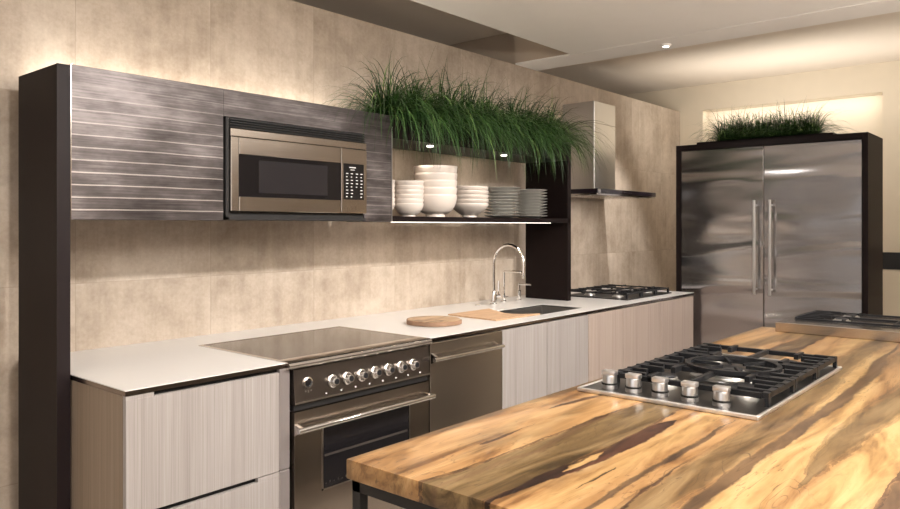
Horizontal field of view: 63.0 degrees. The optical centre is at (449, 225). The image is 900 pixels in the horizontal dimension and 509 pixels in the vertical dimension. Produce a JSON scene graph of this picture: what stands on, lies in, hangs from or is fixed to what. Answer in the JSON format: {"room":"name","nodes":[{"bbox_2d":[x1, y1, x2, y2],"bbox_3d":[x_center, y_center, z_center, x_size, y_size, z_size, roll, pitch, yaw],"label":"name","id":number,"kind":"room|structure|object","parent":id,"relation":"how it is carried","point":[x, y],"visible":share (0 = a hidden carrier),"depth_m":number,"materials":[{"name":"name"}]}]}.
{"room":"kitchen","nodes":[
{"label":"kitchen","id":0,"kind":"room"},
{"bbox_2d":[0,0,679,508],"bbox_3d":[-1.174,0.110,3.763,0.100,2.700,11.198,0,0,41],"label":"wall","id":1,"kind":"structure","parent":0,"point":[132,281],"depth_m":3.94,"materials":[{"name":"concrete"}]},
{"bbox_2d":[563,101,655,199],"bbox_3d":[1.263,-0.627,6.148,0.504,0.781,1.020,0,0,41],"label":"range hood","id":2,"kind":"object","parent":1,"relation":"attached to","point":[602,187],"visible":0.87,"depth_m":6.06,"materials":[{"name":"metal"}]},
{"bbox_2d":[292,0,899,94],"bbox_3d":[1.249,-1.550,1.827,7.900,0.100,11.400,0,0,41],"label":"ceiling","id":3,"kind":"structure","parent":0,"point":[871,39],"depth_m":6.32,"materials":[{"name":"beige paint"}]},
{"bbox_2d":[449,33,567,69],"bbox_3d":[2.959,-1.376,3.745,7.790,0.246,0.280,0,0,41],"label":"ceiling panel","id":4,"kind":"object","parent":3,"relation":"attached to","point":[506,47],"depth_m":5.70,"materials":[{"name":"brown paint"}]},
{"bbox_2d":[411,0,878,53],"bbox_3d":[0.711,-1.270,0.119,6.500,0.060,8.105,0,0,41],"label":"ceiling panel","id":5,"kind":"object","parent":3,"relation":"attached to","point":[567,26],"visible":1,"depth_m":4.35,"materials":[{"name":"white paint"}]},
{"bbox_2d":[515,0,899,70],"bbox_3d":[3.260,-1.246,3.489,7.000,0.012,0.300,0,0,41],"label":"ceiling beam","id":6,"kind":"structure","parent":3,"relation":"attached to","point":[879,7],"depth_m":4.71,"materials":[{"name":"white paint"}]},
{"bbox_2d":[661,43,670,47],"bbox_3d":[1.473,-1.231,5.015,0.070,0.018,0.070,0,0,41],"label":"spotlight","id":7,"kind":"object","parent":6,"relation":"attached to","point":[665,45],"visible":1,"depth_m":4.99,"materials":[{"name":"white paint"}]},
{"bbox_2d":[623,60,899,315],"bbox_3d":[4.899,-0.020,6.100,7.900,2.960,0.240,0,0,41],"label":"wall","id":8,"kind":"structure","parent":0,"point":[871,92],"depth_m":7.09,"materials":[{"name":"beige paint"}]},
{"bbox_2d":[883,252,899,269],"bbox_3d":[5.893,0.318,5.085,5.070,0.155,0.012,0,0,41],"label":"trim","id":9,"kind":"structure","parent":8,"relation":"attached to","point":[891,260],"depth_m":6.68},
{"bbox_3d":[1.547,1.510,1.638,7.200,0.100,11.500,0,0,40],"label":"floor","id":10,"kind":"structure","parent":0,"visible":0},
{"bbox_2d":[19,63,69,508],"bbox_3d":[-1.537,0.437,2.777,0.369,2.046,0.046,0,0,41],"label":"panel","id":11,"kind":"object","parent":10,"relation":"on","point":[44,93],"visible":1,"depth_m":2.72,"materials":[{"name":"brown laminate"}]},
{"bbox_2d":[69,64,391,221],"bbox_3d":[-0.985,-0.306,3.424,0.369,0.567,1.652,0,0,41],"label":"upper cabinet","id":12,"kind":"object","parent":11,"relation":"attached to","point":[142,147],"visible":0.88,"depth_m":2.96,"materials":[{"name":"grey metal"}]},
{"bbox_2d":[223,116,366,220],"bbox_3d":[-0.824,-0.248,3.570,0.364,0.443,0.814,0,0,41],"label":"microwave oven","id":13,"kind":"object","parent":12,"relation":"in","point":[272,171],"visible":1,"depth_m":3.41,"materials":[{"name":"metal"}]},
{"bbox_2d":[70,368,289,508],"bbox_3d":[-1.187,1.011,2.953,0.893,0.898,0.662,0,0,41],"label":"base cabinet","id":14,"kind":"object","parent":10,"relation":"on","point":[222,443],"visible":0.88,"depth_m":2.62,"materials":[{"name":"brown wood"}]},
{"bbox_2d":[70,288,693,395],"bbox_3d":[0.113,0.550,4.490,0.912,0.021,4.695,0,0,41],"label":"countertop","id":15,"kind":"structure","parent":14,"relation":"on","point":[132,369],"depth_m":3.29,"materials":[{"name":"white stone"}]},
{"bbox_2d":[406,316,461,326],"bbox_3d":[-0.091,0.526,4.068,0.306,0.026,0.307,0,0,41],"label":"serving board","id":16,"kind":"object","parent":15,"relation":"on","point":[424,321],"visible":1,"depth_m":3.99,"materials":[{"name":"brown wood"}]},
{"bbox_2d":[392,116,570,300],"bbox_3d":[0.144,-0.026,4.747,0.368,1.128,1.823,0,0,41],"label":"wall shelf","id":17,"kind":"object","parent":15,"relation":"on","point":[548,238],"visible":0.81,"depth_m":5.31,"materials":[{"name":"brown laminate"}]},
{"bbox_2d":[311,46,463,163],"bbox_3d":[-0.346,-0.658,4.033,0.930,0.706,0.958,0,0,-10],"label":"grass tuft","id":18,"kind":"object","parent":17,"relation":"in","point":[392,96],"visible":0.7,"depth_m":3.92,"materials":[{"name":"green plant"}]},
{"bbox_2d":[394,203,423,215],"bbox_3d":[-0.242,-0.093,4.316,0.176,0.079,0.176,0,0,41],"label":"soup bowl","id":19,"kind":"object","parent":17,"relation":"on","point":[404,209],"visible":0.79,"depth_m":4.25,"materials":[{"name":"beige ceramic"}]},
{"bbox_2d":[394,198,423,202],"bbox_3d":[-0.242,-0.119,4.315,0.176,0.079,0.176,0,0,0],"label":"soup bowl","id":20,"kind":"object","parent":19,"relation":"on","point":[401,200],"visible":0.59,"depth_m":4.24,"materials":[{"name":"beige ceramic"}]},
{"bbox_2d":[394,194,423,198],"bbox_3d":[-0.242,-0.145,4.317,0.176,0.079,0.176,0,0,-40],"label":"soup bowl","id":21,"kind":"object","parent":20,"relation":"on","point":[397,196],"visible":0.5,"depth_m":4.24,"materials":[{"name":"beige ceramic"}]},
{"bbox_2d":[394,189,423,193],"bbox_3d":[-0.242,-0.171,4.316,0.176,0.079,0.176,0,0,10],"label":"soup bowl","id":22,"kind":"object","parent":21,"relation":"on","point":[401,191],"visible":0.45,"depth_m":4.24,"materials":[{"name":"beige ceramic"}]},
{"bbox_2d":[394,185,423,189],"bbox_3d":[-0.241,-0.197,4.316,0.176,0.079,0.176,0,0,-30],"label":"soup bowl","id":23,"kind":"object","parent":22,"relation":"on","point":[397,187],"visible":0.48,"depth_m":4.24,"materials":[{"name":"beige ceramic"}]},
{"bbox_2d":[394,180,423,184],"bbox_3d":[-0.241,-0.223,4.316,0.176,0.079,0.176,0,0,20],"label":"soup bowl","id":24,"kind":"object","parent":23,"relation":"on","point":[401,182],"visible":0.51,"depth_m":4.24,"materials":[{"name":"beige ceramic"}]},
{"bbox_2d":[360,50,493,172],"bbox_3d":[-0.155,-0.630,4.188,0.876,0.734,0.990,0,0,41],"label":"grass tuft","id":25,"kind":"object","parent":17,"relation":"in","point":[416,86],"visible":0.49,"depth_m":4.06,"materials":[{"name":"green plant"}]},
{"bbox_2d":[420,194,456,216],"bbox_3d":[-0.089,-0.122,4.494,0.268,0.136,0.268,0,0,41],"label":"bowl","id":26,"kind":"object","parent":17,"relation":"on","point":[435,205],"visible":0.69,"depth_m":4.39,"materials":[{"name":"beige ceramic"}]},
{"bbox_2d":[423,187,456,194],"bbox_3d":[-0.090,-0.165,4.495,0.268,0.136,0.268,0,0,0],"label":"bowl","id":27,"kind":"object","parent":26,"relation":"on","point":[427,190],"visible":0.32,"depth_m":4.37,"materials":[{"name":"beige ceramic"}]},
{"bbox_2d":[417,180,456,187],"bbox_3d":[-0.090,-0.208,4.495,0.268,0.136,0.268,0,0,-40],"label":"bowl","id":28,"kind":"object","parent":27,"relation":"on","point":[427,183],"visible":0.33,"depth_m":4.37,"materials":[{"name":"beige ceramic"}]},
{"bbox_2d":[414,172,456,179],"bbox_3d":[-0.089,-0.251,4.495,0.268,0.136,0.268,0,0,10],"label":"bowl","id":29,"kind":"object","parent":28,"relation":"on","point":[426,175],"visible":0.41,"depth_m":4.38,"materials":[{"name":"beige ceramic"}]},
{"bbox_2d":[414,165,456,172],"bbox_3d":[-0.089,-0.294,4.495,0.268,0.136,0.268,0,0,-30],"label":"bowl","id":30,"kind":"object","parent":29,"relation":"on","point":[423,168],"visible":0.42,"depth_m":4.38,"materials":[{"name":"beige ceramic"}]},
{"bbox_2d":[406,55,520,166],"bbox_3d":[0.015,-0.634,4.338,0.940,0.739,1.008,0,0,41],"label":"grass tuft","id":31,"kind":"object","parent":17,"relation":"in","point":[461,103],"visible":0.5,"depth_m":4.22,"materials":[{"name":"green plant"}]},
{"bbox_2d":[453,203,488,216],"bbox_3d":[0.125,-0.099,4.745,0.250,0.091,0.250,0,0,41],"label":"serving bowl","id":32,"kind":"object","parent":17,"relation":"on","point":[464,209],"visible":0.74,"depth_m":4.66,"materials":[{"name":"beige ceramic"}]},
{"bbox_2d":[456,199,488,202],"bbox_3d":[0.125,-0.126,4.746,0.250,0.091,0.250,0,0,0],"label":"serving bowl","id":33,"kind":"object","parent":32,"relation":"on","point":[458,200],"visible":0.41,"depth_m":4.64,"materials":[{"name":"beige ceramic"}]},
{"bbox_2d":[457,194,488,198],"bbox_3d":[0.125,-0.153,4.746,0.250,0.091,0.250,0,0,-40],"label":"serving bowl","id":34,"kind":"object","parent":33,"relation":"on","point":[461,196],"visible":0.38,"depth_m":4.63,"materials":[{"name":"beige ceramic"}]},
{"bbox_2d":[456,190,488,194],"bbox_3d":[0.125,-0.180,4.745,0.250,0.091,0.250,0,0,10],"label":"serving bowl","id":35,"kind":"object","parent":34,"relation":"on","point":[480,192],"visible":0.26,"depth_m":4.64,"materials":[{"name":"beige ceramic"}]},
{"bbox_2d":[456,186,488,190],"bbox_3d":[0.125,-0.207,4.746,0.250,0.091,0.250,0,0,-30],"label":"serving bowl","id":36,"kind":"object","parent":35,"relation":"on","point":[457,187],"visible":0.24,"depth_m":4.64,"materials":[{"name":"beige ceramic"}]},
{"bbox_2d":[430,61,543,181],"bbox_3d":[0.152,-0.638,4.541,0.883,0.767,1.090,0,0,41],"label":"grass tuft","id":37,"kind":"object","parent":17,"relation":"in","point":[469,94],"visible":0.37,"depth_m":4.44,"materials":[{"name":"green plant"}]},
{"bbox_2d":[484,215,519,217],"bbox_3d":[0.355,-0.064,5.016,0.248,0.020,0.248,0,0,41],"label":"dinner plate","id":38,"kind":"object","parent":17,"relation":"on","point":[492,216],"visible":0.83,"depth_m":4.94,"materials":[{"name":"grey ceramic"}]},
{"bbox_2d":[484,212,519,214],"bbox_3d":[0.355,-0.084,5.016,0.248,0.020,0.248,0,0,0],"label":"dinner plate","id":39,"kind":"object","parent":38,"relation":"on","point":[492,213],"visible":0.88,"depth_m":4.94,"materials":[{"name":"grey ceramic"}]},
{"bbox_2d":[485,209,519,211],"bbox_3d":[0.356,-0.105,5.016,0.248,0.020,0.248,0,0,-40],"label":"dinner plate","id":40,"kind":"object","parent":39,"relation":"on","point":[492,210],"visible":0.87,"depth_m":4.94,"materials":[{"name":"grey ceramic"}]},
{"bbox_2d":[488,206,519,208],"bbox_3d":[0.357,-0.126,5.016,0.248,0.020,0.248,0,0,10],"label":"dinner plate","id":41,"kind":"object","parent":40,"relation":"on","point":[492,207],"visible":0.88,"depth_m":4.94,"materials":[{"name":"grey ceramic"}]},
{"bbox_2d":[489,202,519,205],"bbox_3d":[0.355,-0.147,5.016,0.248,0.020,0.248,0,0,-30],"label":"dinner plate","id":42,"kind":"object","parent":41,"relation":"on","point":[497,203],"visible":0.88,"depth_m":4.94,"materials":[{"name":"grey ceramic"}]},
{"bbox_2d":[488,199,519,202],"bbox_3d":[0.355,-0.168,5.015,0.248,0.020,0.248,0,0,20],"label":"dinner plate","id":43,"kind":"object","parent":42,"relation":"on","point":[491,200],"visible":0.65,"depth_m":4.93,"materials":[{"name":"grey ceramic"}]},
{"bbox_2d":[488,196,518,198],"bbox_3d":[0.355,-0.188,5.015,0.248,0.020,0.248,0,0,-20],"label":"dinner plate","id":44,"kind":"object","parent":43,"relation":"on","point":[489,197],"visible":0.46,"depth_m":4.93,"materials":[{"name":"grey ceramic"}]},
{"bbox_2d":[488,193,518,195],"bbox_3d":[0.356,-0.209,5.016,0.248,0.020,0.248,0,0,30],"label":"dinner plate","id":45,"kind":"object","parent":44,"relation":"on","point":[489,194],"visible":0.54,"depth_m":4.93,"materials":[{"name":"grey ceramic"}]},
{"bbox_2d":[487,190,518,192],"bbox_3d":[0.356,-0.230,5.016,0.248,0.020,0.248,0,0,-10],"label":"dinner plate","id":46,"kind":"object","parent":45,"relation":"on","point":[490,191],"visible":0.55,"depth_m":4.93,"materials":[{"name":"grey ceramic"}]},
{"bbox_2d":[488,187,519,189],"bbox_3d":[0.356,-0.251,5.016,0.248,0.020,0.248,0,0,40],"label":"dinner plate","id":47,"kind":"object","parent":46,"relation":"on","point":[489,188],"visible":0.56,"depth_m":4.93,"materials":[{"name":"grey ceramic"}]},
{"bbox_2d":[465,75,558,180],"bbox_3d":[0.299,-0.641,4.719,0.879,0.736,1.087,0,0,41],"label":"grass tuft","id":48,"kind":"object","parent":17,"relation":"in","point":[492,97],"visible":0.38,"depth_m":4.55,"materials":[{"name":"green plant"}]},
{"bbox_2d":[516,216,545,217],"bbox_3d":[0.577,-0.064,5.274,0.244,0.020,0.244,0,0,41],"label":"dinner plate","id":49,"kind":"object","parent":17,"relation":"on","point":[516,216],"visible":0.56,"depth_m":5.20,"materials":[{"name":"grey ceramic"}]},
{"bbox_2d":[516,213,545,215],"bbox_3d":[0.576,-0.084,5.275,0.244,0.020,0.244,0,0,0],"label":"dinner plate","id":50,"kind":"object","parent":49,"relation":"on","point":[521,214],"visible":0.97,"depth_m":5.21,"materials":[{"name":"grey ceramic"}]},
{"bbox_2d":[516,210,546,212],"bbox_3d":[0.576,-0.104,5.274,0.244,0.020,0.244,0,0,-40],"label":"dinner plate","id":51,"kind":"object","parent":50,"relation":"on","point":[521,211],"visible":0.94,"depth_m":5.20,"materials":[{"name":"grey ceramic"}]},
{"bbox_2d":[516,207,546,209],"bbox_3d":[0.576,-0.125,5.274,0.244,0.020,0.244,0,0,10],"label":"dinner plate","id":52,"kind":"object","parent":51,"relation":"on","point":[521,208],"visible":0.86,"depth_m":5.20,"materials":[{"name":"grey ceramic"}]},
{"bbox_2d":[516,204,546,206],"bbox_3d":[0.576,-0.145,5.275,0.244,0.020,0.244,0,0,-30],"label":"dinner plate","id":53,"kind":"object","parent":52,"relation":"on","point":[520,205],"visible":0.8,"depth_m":5.20,"materials":[{"name":"grey ceramic"}]},
{"bbox_2d":[515,201,546,203],"bbox_3d":[0.577,-0.166,5.274,0.244,0.020,0.244,0,0,20],"label":"dinner plate","id":54,"kind":"object","parent":53,"relation":"on","point":[520,202],"visible":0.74,"depth_m":5.20,"materials":[{"name":"grey ceramic"}]},
{"bbox_2d":[515,198,546,200],"bbox_3d":[0.576,-0.186,5.274,0.244,0.020,0.244,0,0,-20],"label":"dinner plate","id":55,"kind":"object","parent":54,"relation":"on","point":[520,199],"visible":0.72,"depth_m":5.20,"materials":[{"name":"grey ceramic"}]},
{"bbox_2d":[515,195,546,197],"bbox_3d":[0.576,-0.207,5.274,0.244,0.020,0.244,0,0,30],"label":"dinner plate","id":56,"kind":"object","parent":55,"relation":"on","point":[519,196],"visible":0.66,"depth_m":5.19,"materials":[{"name":"grey ceramic"}]},
{"bbox_2d":[517,192,545,194],"bbox_3d":[0.577,-0.228,5.274,0.244,0.020,0.244,0,0,-10],"label":"dinner plate","id":57,"kind":"object","parent":56,"relation":"on","point":[520,193],"visible":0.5,"depth_m":5.19,"materials":[{"name":"grey ceramic"}]},
{"bbox_2d":[518,189,546,191],"bbox_3d":[0.576,-0.248,5.274,0.244,0.020,0.244,0,0,40],"label":"dinner plate","id":58,"kind":"object","parent":57,"relation":"on","point":[520,190],"visible":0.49,"depth_m":5.19,"materials":[{"name":"grey ceramic"}]},
{"bbox_2d":[490,75,584,178],"bbox_3d":[0.402,-0.631,4.884,1.009,0.759,0.930,0,0,-33],"label":"grass tuft","id":59,"kind":"object","parent":17,"relation":"in","point":[513,102],"visible":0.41,"depth_m":4.78,"materials":[{"name":"green plant"}]},
{"bbox_2d":[499,83,590,173],"bbox_3d":[0.528,-0.633,5.107,1.043,0.721,0.949,0,0,-13],"label":"grass tuft","id":60,"kind":"object","parent":17,"relation":"in","point":[525,102],"visible":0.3,"depth_m":4.93,"materials":[{"name":"green plant"}]},
{"bbox_2d":[526,97,610,180],"bbox_3d":[0.761,-0.638,5.242,0.922,0.705,1.072,0,0,41],"label":"grass tuft","id":61,"kind":"object","parent":17,"relation":"in","point":[553,108],"visible":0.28,"depth_m":5.10,"materials":[{"name":"green plant"}]},
{"bbox_2d":[448,309,539,320],"bbox_3d":[0.261,0.535,4.444,0.402,0.008,0.423,0,0,41],"label":"chopping board","id":62,"kind":"object","parent":15,"relation":"on","point":[484,314],"visible":1,"depth_m":4.39,"materials":[{"name":"brown wood"}]},
{"bbox_2d":[490,243,525,304],"bbox_3d":[0.402,0.328,4.988,0.291,0.423,0.092,0,0,41],"label":"tap","id":63,"kind":"object","parent":15,"relation":"on","point":[494,295],"visible":1,"depth_m":5.03,"materials":[{"name":"silver metal"}]},
{"bbox_2d":[501,270,521,301],"bbox_3d":[0.447,0.427,5.206,0.186,0.225,0.072,0,0,41],"label":"tap","id":64,"kind":"object","parent":15,"relation":"on","point":[504,296],"visible":0.94,"depth_m":5.23,"materials":[{"name":"silver metal"}]},
{"bbox_2d":[516,283,530,300],"bbox_3d":[0.534,0.477,5.310,0.129,0.125,0.040,0,0,41],"label":"soap dispenser","id":65,"kind":"object","parent":15,"relation":"on","point":[519,284],"visible":1,"depth_m":5.33,"materials":[{"name":"silver metal"}]},
{"bbox_2d":[501,305,585,321],"bbox_3d":[0.547,0.655,4.721,0.349,0.210,0.674,0,0,41],"label":"sink","id":66,"kind":"object","parent":15,"relation":"in","point":[541,309],"visible":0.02,"depth_m":4.98,"materials":[{"name":"metal"}]},
{"bbox_2d":[571,284,671,300],"bbox_3d":[1.327,0.514,5.784,0.540,0.051,0.760,0,0,41],"label":"gas cooktop","id":67,"kind":"object","parent":15,"relation":"in","point":[618,293],"visible":0.99,"depth_m":5.66,"materials":[{"name":"black metal"}]},
{"bbox_2d":[198,326,435,508],"bbox_3d":[-0.593,0.999,3.401,0.710,0.922,0.836,0,0,41],"label":"range cooker","id":68,"kind":"object","parent":10,"relation":"on","point":[354,392],"visible":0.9,"depth_m":3.17,"materials":[{"name":"metal"}]},
{"bbox_2d":[303,377,312,392],"bbox_3d":[-0.572,0.640,2.965,0.009,0.063,0.046,0,0,40],"label":"knob","id":69,"kind":"object","parent":68,"relation":"on","point":[307,381],"depth_m":2.96,"materials":[{"name":"silver metal"}]},
{"bbox_2d":[205,327,412,359],"bbox_3d":[-0.637,0.549,3.440,0.566,0.022,0.806,0,0,40],"label":"cooktop","id":70,"kind":"object","parent":68,"relation":"in","point":[293,345],"depth_m":3.40,"materials":[{"name":"black glass"}]},
{"bbox_2d":[426,330,504,432],"bbox_3d":[-0.217,1.012,4.010,0.915,0.895,0.607,0,0,41],"label":"dishwasher","id":71,"kind":"object","parent":10,"relation":"on","point":[465,377],"visible":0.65,"depth_m":3.73,"materials":[{"name":"metal"}]},
{"bbox_2d":[500,322,546,408],"bbox_3d":[0.089,1.011,4.447,0.893,0.898,0.442,0,0,41],"label":"base cabinet","id":72,"kind":"object","parent":10,"relation":"on","point":[524,354],"visible":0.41,"depth_m":4.15,"materials":[{"name":"grey wood"}]},
{"bbox_2d":[547,315,587,394],"bbox_3d":[0.388,1.014,4.797,0.893,0.893,0.479,0,0,41],"label":"base cabinet","id":73,"kind":"object","parent":10,"relation":"on","point":[567,338],"visible":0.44,"depth_m":4.50,"materials":[{"name":"grey wood"}]},
{"bbox_2d":[517,302,660,368],"bbox_3d":[1.046,1.014,5.567,0.893,0.893,0.604,0,0,41],"label":"base cabinet","id":74,"kind":"object","parent":10,"relation":"on","point":[641,323],"visible":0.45,"depth_m":5.26,"materials":[{"name":"brown wood"}]},
{"bbox_2d":[586,308,622,381],"bbox_3d":[0.697,1.014,5.159,0.893,0.893,0.469,0,0,41],"label":"base cabinet","id":75,"kind":"object","parent":10,"relation":"on","point":[605,328],"visible":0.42,"depth_m":4.85,"materials":[{"name":"brown wood"}]},
{"bbox_2d":[347,327,899,508],"bbox_3d":[1.144,1.000,2.462,1.124,0.920,2.950,0,0,41],"label":"kitchen island","id":76,"kind":"object","parent":10,"relation":"on","point":[836,444],"visible":0.91,"depth_m":1.73,"materials":[{"name":"brown wood"}]},
{"bbox_2d":[577,343,841,420],"bbox_3d":[0.943,0.506,2.580,0.576,0.067,0.952,0,0,41],"label":"gas cooktop","id":77,"kind":"object","parent":76,"relation":"in","point":[702,378],"visible":1,"depth_m":2.40,"materials":[{"name":"metal"}]},
{"bbox_2d":[775,310,899,342],"bbox_3d":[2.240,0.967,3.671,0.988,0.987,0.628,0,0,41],"label":"cutting board","id":78,"kind":"object","parent":76,"relation":"on","point":[886,328],"visible":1,"depth_m":3.67,"materials":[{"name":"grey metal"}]},
{"bbox_2d":[640,295,692,356],"bbox_3d":[1.441,1.011,6.030,0.893,0.898,0.607,0,0,41],"label":"base cabinet","id":79,"kind":"object","parent":10,"relation":"on","point":[676,313],"visible":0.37,"depth_m":5.72,"materials":[{"name":"brown wood"}]},
{"bbox_2d":[682,146,763,346],"bbox_3d":[2.315,0.419,6.067,0.658,2.081,0.566,0,0,41],"label":"refrigerator","id":80,"kind":"object","parent":10,"relation":"on","point":[723,189],"visible":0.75,"depth_m":5.90,"materials":[{"name":"metal"}]},
{"bbox_2d":[676,132,882,314],"bbox_3d":[2.599,0.396,5.881,1.421,2.129,0.520,0,0,41],"label":"housing","id":81,"kind":"object","parent":10,"relation":"on","point":[872,145],"visible":0.47,"depth_m":5.44,"materials":[{"name":"brown laminate"}]},
{"bbox_2d":[721,104,804,139],"bbox_3d":[2.556,-0.842,5.849,0.706,0.287,0.738,0,0,-18],"label":"grass tuft","id":82,"kind":"object","parent":81,"relation":"on","point":[766,124],"visible":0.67,"depth_m":5.79,"materials":[{"name":"green plant"}]},
{"bbox_2d":[697,132,835,143],"bbox_3d":[2.505,-0.684,5.869,1.040,0.030,0.140,0,0,41],"label":"tray","id":83,"kind":"object","parent":81,"relation":"on","point":[830,133],"visible":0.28,"depth_m":5.78,"materials":[{"name":"brown laminate"}]},
{"bbox_2d":[690,109,762,142],"bbox_3d":[2.287,-0.848,6.066,0.696,0.299,0.689,0,0,10],"label":"grass tuft","id":84,"kind":"object","parent":83,"relation":"in","point":[721,133],"visible":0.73,"depth_m":6.01,"materials":[{"name":"green plant"}]},
{"bbox_2d":[700,106,785,140],"bbox_3d":[2.385,-0.846,5.953,0.707,0.295,0.727,0,0,22],"label":"grass tuft","id":85,"kind":"object","parent":83,"relation":"in","point":[746,121],"visible":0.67,"depth_m":5.90,"materials":[{"name":"green plant"}]},
{"bbox_2d":[746,102,826,137],"bbox_3d":[2.644,-0.847,5.775,0.641,0.297,0.730,0,0,-27],"label":"grass tuft","id":86,"kind":"object","parent":83,"relation":"in","point":[787,126],"visible":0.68,"depth_m":5.69,"materials":[{"name":"green plant"}]},
{"bbox_2d":[762,101,857,136],"bbox_3d":[2.761,-0.846,5.659,0.723,0.296,0.717,0,0,-7],"label":"grass tuft","id":87,"kind":"object","parent":83,"relation":"in","point":[812,124],"visible":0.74,"depth_m":5.59,"materials":[{"name":"green plant"}]},
{"bbox_2d":[764,139,861,327],"bbox_3d":[2.825,0.419,5.631,0.674,2.081,0.566,0,0,41],"label":"refrigerator","id":88,"kind":"object","parent":10,"relation":"on","point":[813,191],"visible":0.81,"depth_m":5.46,"materials":[{"name":"metal"}]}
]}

